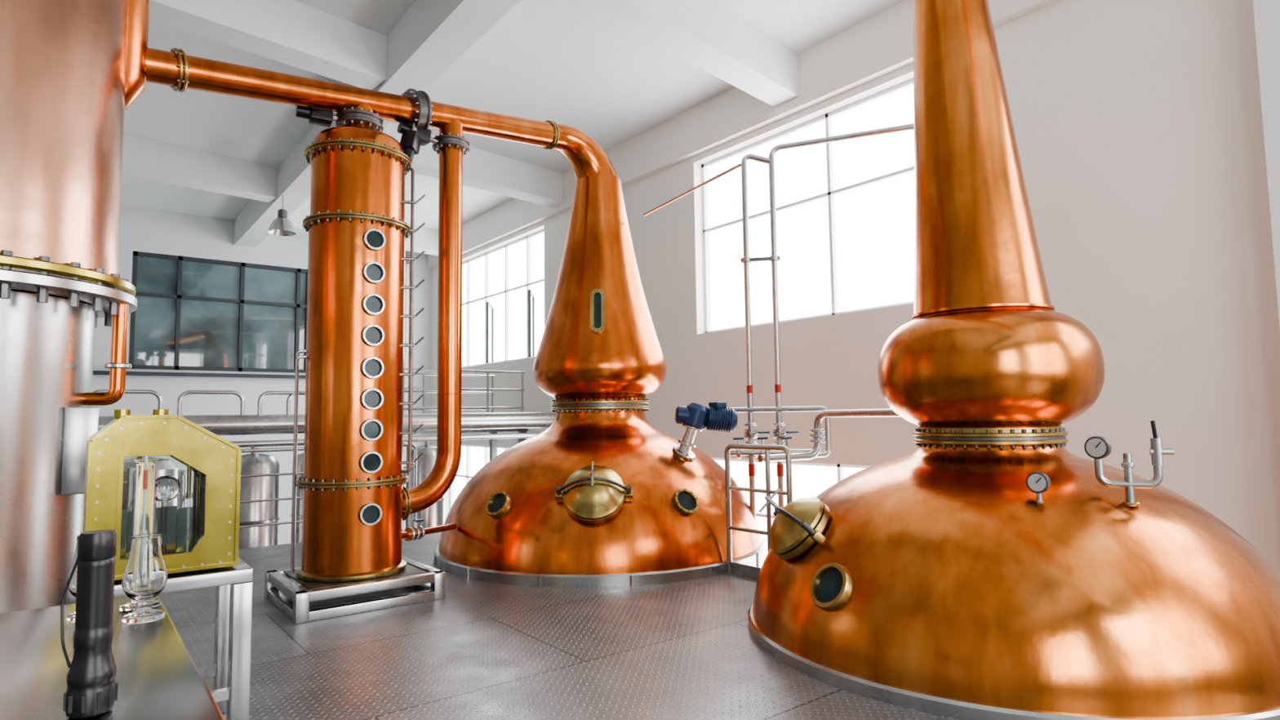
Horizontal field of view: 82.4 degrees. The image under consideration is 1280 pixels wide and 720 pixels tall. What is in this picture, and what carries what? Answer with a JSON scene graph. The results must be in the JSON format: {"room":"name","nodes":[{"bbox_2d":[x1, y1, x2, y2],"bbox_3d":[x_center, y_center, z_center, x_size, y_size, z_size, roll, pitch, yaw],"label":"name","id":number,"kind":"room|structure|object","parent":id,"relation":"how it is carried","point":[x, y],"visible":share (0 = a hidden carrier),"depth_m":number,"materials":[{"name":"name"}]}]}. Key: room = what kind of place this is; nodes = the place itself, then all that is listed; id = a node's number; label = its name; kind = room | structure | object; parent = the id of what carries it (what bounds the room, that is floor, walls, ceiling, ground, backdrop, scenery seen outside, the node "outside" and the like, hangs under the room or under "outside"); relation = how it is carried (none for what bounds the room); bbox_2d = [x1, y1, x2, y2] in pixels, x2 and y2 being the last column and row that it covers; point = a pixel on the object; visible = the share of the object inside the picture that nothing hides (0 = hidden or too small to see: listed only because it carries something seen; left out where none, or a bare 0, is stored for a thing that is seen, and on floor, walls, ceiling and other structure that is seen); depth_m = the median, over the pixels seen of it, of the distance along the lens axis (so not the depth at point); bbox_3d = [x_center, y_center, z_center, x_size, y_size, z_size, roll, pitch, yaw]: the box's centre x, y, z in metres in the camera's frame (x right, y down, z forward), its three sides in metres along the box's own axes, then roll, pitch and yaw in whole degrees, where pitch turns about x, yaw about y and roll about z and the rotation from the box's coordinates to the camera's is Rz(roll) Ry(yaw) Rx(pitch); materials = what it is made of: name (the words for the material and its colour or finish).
{"room":"processing plant","nodes":[
{"label":"processing plant","id":0,"kind":"room"},
{"bbox_2d":[91,204,406,544],"bbox_3d":[-10.423,1.235,16.113,11.500,9.100,0.300,3,-6,-38],"label":"wall","id":1,"kind":"structure","parent":0,"point":[142,229],"depth_m":16.55,"materials":[{"name":"white paint"}]},
{"bbox_2d":[93,370,305,378],"bbox_3d":[-10.294,0.312,16.003,11.500,0.080,0.160,3,-6,-38],"label":"trim","id":2,"kind":"structure","parent":1,"relation":"attached to","point":[95,372],"depth_m":16.34,"materials":[{"name":"grey metal"}]},
{"bbox_2d":[128,251,307,373],"bbox_3d":[-9.562,-1.015,16.876,3.630,2.560,0.095,3,-6,-38],"label":"window","id":3,"kind":"structure","parent":1,"relation":"in","point":[192,313],"depth_m":16.77,"materials":[{"name":"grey glass"}]},
{"bbox_2d":[406,250,431,448],"bbox_3d":[-5.845,1.407,19.183,0.500,9.100,0.500,3,-6,-38],"label":"pilaster","id":4,"kind":"object","parent":1,"relation":"attached to","point":[422,294],"depth_m":19.16,"materials":[{"name":"white paint"}]},
{"bbox_2d":[120,0,905,229],"bbox_3d":[-3.310,-4.204,7.330,12.100,0.200,23.600,3,-6,-38],"label":"ceiling","id":5,"kind":"structure","parent":0,"point":[563,62],"depth_m":10.45,"materials":[{"name":"paint"}]},
{"bbox_2d":[121,133,277,202],"bbox_3d":[-9.304,-3.439,11.239,6.924,0.560,1.381,3,-6,-38],"label":"ceiling beam","id":6,"kind":"structure","parent":5,"relation":"attached to","point":[142,157],"depth_m":12.67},
{"bbox_2d":[149,0,386,89],"bbox_3d":[-5.669,-3.846,6.610,6.924,0.560,1.381,3,-6,-38],"label":"ceiling beam","id":7,"kind":"structure","parent":5,"relation":"attached to","point":[292,33],"depth_m":8.19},
{"bbox_2d":[267,194,296,235],"bbox_3d":[-6.478,-2.649,13.244,0.466,0.705,0.466,3,-6,-38],"label":"lamp","id":8,"kind":"object","parent":5,"relation":"hanging from","point":[281,225],"visible":1,"depth_m":13.16,"materials":[{"name":"silver metal"}]},
{"bbox_2d":[287,203,438,256],"bbox_3d":[-6.322,-3.029,17.109,4.124,0.560,0.987,3,-6,-38],"label":"ceiling beam","id":9,"kind":"structure","parent":5,"relation":"attached to","point":[426,239],"depth_m":17.78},
{"bbox_2d":[234,0,520,248],"bbox_3d":[-2.202,-3.755,8.160,0.450,0.600,23.000,3,-6,-38],"label":"ceiling beam","id":10,"kind":"structure","parent":5,"relation":"attached to","point":[431,36],"depth_m":8.55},
{"bbox_2d":[382,122,562,207],"bbox_3d":[-2.994,-3.401,12.872,4.124,0.560,0.987,3,-6,-38],"label":"ceiling beam","id":11,"kind":"structure","parent":5,"relation":"attached to","point":[482,170],"depth_m":13.12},
{"bbox_2d":[570,0,799,106],"bbox_3d":[0.579,-3.801,8.322,4.124,0.560,0.987,3,-6,-38],"label":"ceiling beam","id":12,"kind":"structure","parent":5,"relation":"attached to","point":[704,34],"depth_m":8.41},
{"bbox_2d":[158,531,961,719],"bbox_3d":[-1.293,1.758,2.144,8.730,0.340,13.200,3,-6,-38],"label":"floor","id":13,"kind":"structure","parent":0,"point":[687,650],"depth_m":4.29,"materials":[{"name":"metal"}]},
{"bbox_2d":[0,0,150,613],"bbox_3d":[-3.958,-0.950,4.278,1.709,5.460,1.709,-1,-4,8],"label":"condenser","id":14,"kind":"object","parent":13,"relation":"on","point":[70,70],"visible":0.78,"depth_m":4.08,"materials":[{"name":"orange metal"}]},
{"bbox_2d":[0,595,225,719],"bbox_3d":[-1.137,0.932,0.478,1.465,1.047,1.440,3,-6,-38],"label":"tabletop","id":15,"kind":"object","parent":13,"relation":"on","point":[157,677],"visible":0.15,"depth_m":1.05,"materials":[{"name":"silver metal"}]},
{"bbox_2d":[66,535,79,622],"bbox_3d":[-1.002,0.395,1.332,0.069,0.149,0.069,1,-5,-18],"label":"glass","id":16,"kind":"object","parent":15,"relation":"on","point":[72,588],"visible":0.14,"depth_m":1.30,"materials":[{"name":"clear glass"}]},
{"bbox_2d":[60,529,117,719],"bbox_3d":[-0.676,0.322,0.900,0.060,0.218,0.051,3,-6,-38],"label":"flashlight","id":17,"kind":"object","parent":15,"relation":"on","point":[91,691],"visible":1,"depth_m":0.89,"materials":[{"name":"black plastic"}]},
{"bbox_2d":[119,454,161,612],"bbox_3d":[-0.958,0.330,1.411,0.068,0.290,0.068,3,-6,-38],"label":"jar","id":18,"kind":"object","parent":15,"relation":"on","point":[145,468],"visible":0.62,"depth_m":1.40,"materials":[{"name":"clear glass"}]},
{"bbox_2d":[120,533,167,624],"bbox_3d":[-0.892,0.392,1.317,0.069,0.149,0.069,1,-5,-18],"label":"glass","id":19,"kind":"object","parent":15,"relation":"on","point":[144,577],"visible":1,"depth_m":1.30,"materials":[{"name":"clear glass"}]},
{"bbox_2d":[66,557,253,719],"bbox_3d":[-2.142,1.313,3.249,0.660,0.740,0.460,3,-6,-38],"label":"stand","id":20,"kind":"object","parent":13,"relation":"on","point":[230,672],"visible":0.55,"depth_m":3.25,"materials":[{"name":"silver metal"}]},
{"bbox_2d":[82,408,241,580],"bbox_3d":[-2.156,0.578,3.303,0.558,0.705,0.390,3,-6,-38],"label":"spirit safe","id":21,"kind":"object","parent":20,"relation":"on","point":[197,484],"visible":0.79,"depth_m":3.18,"materials":[{"name":"gold metal"}]},
{"bbox_2d":[239,443,417,528],"bbox_3d":[-5.626,1.473,7.051,7.122,1.102,0.044,3,-6,-38],"label":"railing","id":22,"kind":"object","parent":13,"relation":"on","point":[300,448],"visible":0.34,"depth_m":8.28,"materials":[{"name":"silver metal"}]},
{"bbox_2d":[264,555,445,624],"bbox_3d":[-2.260,1.777,5.779,1.090,0.206,1.010,3,-6,-38],"label":"support frame","id":23,"kind":"object","parent":13,"relation":"on","point":[293,599],"visible":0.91,"depth_m":5.42,"materials":[{"name":"silver metal"}]},
{"bbox_2d":[290,102,469,582],"bbox_3d":[-2.092,-0.283,6.145,1.552,3.945,0.895,3,-6,-38],"label":"column","id":24,"kind":"structure","parent":23,"relation":"on","point":[356,502],"depth_m":5.67,"materials":[{"name":"orange metal"}]},
{"bbox_2d":[724,444,792,579],"bbox_3d":[1.009,1.298,6.255,0.048,1.144,0.758,3,-6,-38],"label":"guard rail","id":25,"kind":"object","parent":13,"relation":"on","point":[739,569],"visible":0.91,"depth_m":6.29,"materials":[{"name":"silver metal"}]},
{"bbox_2d":[430,0,1279,573],"bbox_3d":[1.401,0.646,10.602,0.300,9.100,23.600,3,-6,-38],"label":"wall","id":26,"kind":"structure","parent":0,"point":[1138,124],"depth_m":6.69,"materials":[{"name":"beige paint"}]},
{"bbox_2d":[449,444,510,509],"bbox_3d":[-3.229,3.427,16.447,0.070,2.980,4.940,3,-6,-38],"label":"window","id":27,"kind":"structure","parent":26,"relation":"in","point":[467,476],"depth_m":17.66,"materials":[{"name":"white metal"}]},
{"bbox_2d":[462,229,544,367],"bbox_3d":[-3.115,-1.225,16.945,0.525,2.670,4.940,3,-6,-38],"label":"window","id":28,"kind":"structure","parent":26,"relation":"in","point":[529,292],"depth_m":16.47,"materials":[{"name":"white metal"}]},
{"bbox_2d":[426,0,1058,268],"bbox_3d":[1.178,-3.549,10.796,0.120,0.700,23.000,3,-6,-38],"label":"ceiling beam","id":29,"kind":"structure","parent":26,"relation":"attached to","point":[882,44],"depth_m":10.34,"materials":[{"name":"beige paint"}]},
{"bbox_2d":[711,457,871,518],"bbox_3d":[2.427,2.794,9.244,0.070,2.980,4.400,3,-6,-38],"label":"window","id":30,"kind":"structure","parent":26,"relation":"in","point":[840,467],"depth_m":9.43,"materials":[{"name":"white metal"}]},
{"bbox_2d":[701,78,914,333],"bbox_3d":[2.362,-1.867,9.602,0.070,2.670,4.400,3,-6,-38],"label":"window","id":31,"kind":"structure","parent":26,"relation":"in","point":[827,117],"depth_m":9.52,"materials":[{"name":"white metal"}]},
{"bbox_2d":[1253,0,1279,328],"bbox_3d":[5.229,0.533,5.270,0.240,8.400,0.800,3,-6,-38],"label":"pilaster","id":32,"kind":"object","parent":26,"relation":"attached to","point":[1266,12],"depth_m":5.65,"materials":[{"name":"white paint"}]},
{"bbox_3d":[-3.180,5.067,6.616,12.100,0.200,23.600,3,-6,-38],"label":"floor","id":33,"kind":"structure","parent":0,"visible":0},
{"bbox_2d":[238,446,279,549],"bbox_3d":[-5.399,3.227,10.134,0.669,4.070,0.669,1,-5,-18],"label":"tank","id":34,"kind":"object","parent":33,"relation":"on","point":[252,488],"visible":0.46,"depth_m":10.00,"materials":[{"name":"metal"}]},
{"bbox_2d":[289,453,303,543],"bbox_3d":[-4.791,3.265,10.735,0.669,4.070,0.669,1,-5,-18],"label":"tank","id":35,"kind":"object","parent":33,"relation":"on","point":[299,508],"visible":0.09,"depth_m":10.53,"materials":[{"name":"metal"}]},
{"bbox_2d":[92,389,555,447],"bbox_3d":[-5.058,2.785,9.236,10.800,4.805,0.590,3,-6,-38],"label":"railing","id":36,"kind":"object","parent":33,"relation":"on","point":[242,424],"visible":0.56,"depth_m":9.65,"materials":[{"name":"silver metal"}]},
{"bbox_2d":[402,264,408,531],"bbox_3d":[-5.979,1.716,18.605,0.120,8.400,0.117,3,-6,-38],"label":"downpipe","id":37,"kind":"object","parent":33,"relation":"on","point":[406,266],"visible":0.27,"depth_m":18.72,"materials":[{"name":"white metal"}]},
{"bbox_2d":[408,441,445,528],"bbox_3d":[-3.625,3.377,12.405,0.629,4.070,0.629,1,-5,-19],"label":"tank","id":38,"kind":"object","parent":33,"relation":"on","point":[433,515],"visible":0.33,"depth_m":12.25,"materials":[{"name":"metal"}]},
{"bbox_2d":[403,368,528,461],"bbox_3d":[-4.117,2.858,13.716,3.800,5.320,1.410,3,-6,-38],"label":"walkway","id":39,"kind":"object","parent":33,"relation":"on","point":[493,442],"visible":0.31,"depth_m":14.29,"materials":[{"name":"metal"}]},
{"bbox_2d":[434,173,765,587],"bbox_3d":[-0.408,1.510,7.748,3.410,6.970,3.431,3,-6,-38],"label":"pot still","id":40,"kind":"object","parent":33,"relation":"on","point":[600,498],"visible":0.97,"depth_m":6.82,"materials":[{"name":"orange metal"}]},
{"bbox_2d":[145,47,617,180],"bbox_3d":[-1.947,-2.113,6.566,4.691,0.862,0.542,3,-6,-44],"label":"pipe","id":41,"kind":"object","parent":40,"relation":"attached to","point":[176,69],"visible":0.89,"depth_m":6.10,"materials":[{"name":"orange metal"}]},
{"bbox_2d":[672,402,737,460],"bbox_3d":[0.639,0.699,7.187,0.643,0.565,0.252,-1,-4,-2],"label":"motor","id":42,"kind":"object","parent":40,"relation":"attached to","point":[695,417],"visible":1,"depth_m":7.11,"materials":[{"name":"blue metal"}]},
{"bbox_2d":[643,123,914,519],"bbox_3d":[1.261,0.074,6.732,2.928,4.850,1.561,-2,-5,17],"label":"process pipework","id":43,"kind":"object","parent":40,"relation":"attached to","point":[780,433],"visible":0.84,"depth_m":7.41,"materials":[{"name":"silver metal"}]},
{"bbox_2d":[747,0,1279,719],"bbox_3d":[2.752,0.514,4.158,3.160,8.317,4.715,3,-6,-38],"label":"pot still","id":44,"kind":"object","parent":33,"relation":"on","point":[990,569],"visible":0.99,"depth_m":3.90,"materials":[{"name":"orange metal"}]}
]}

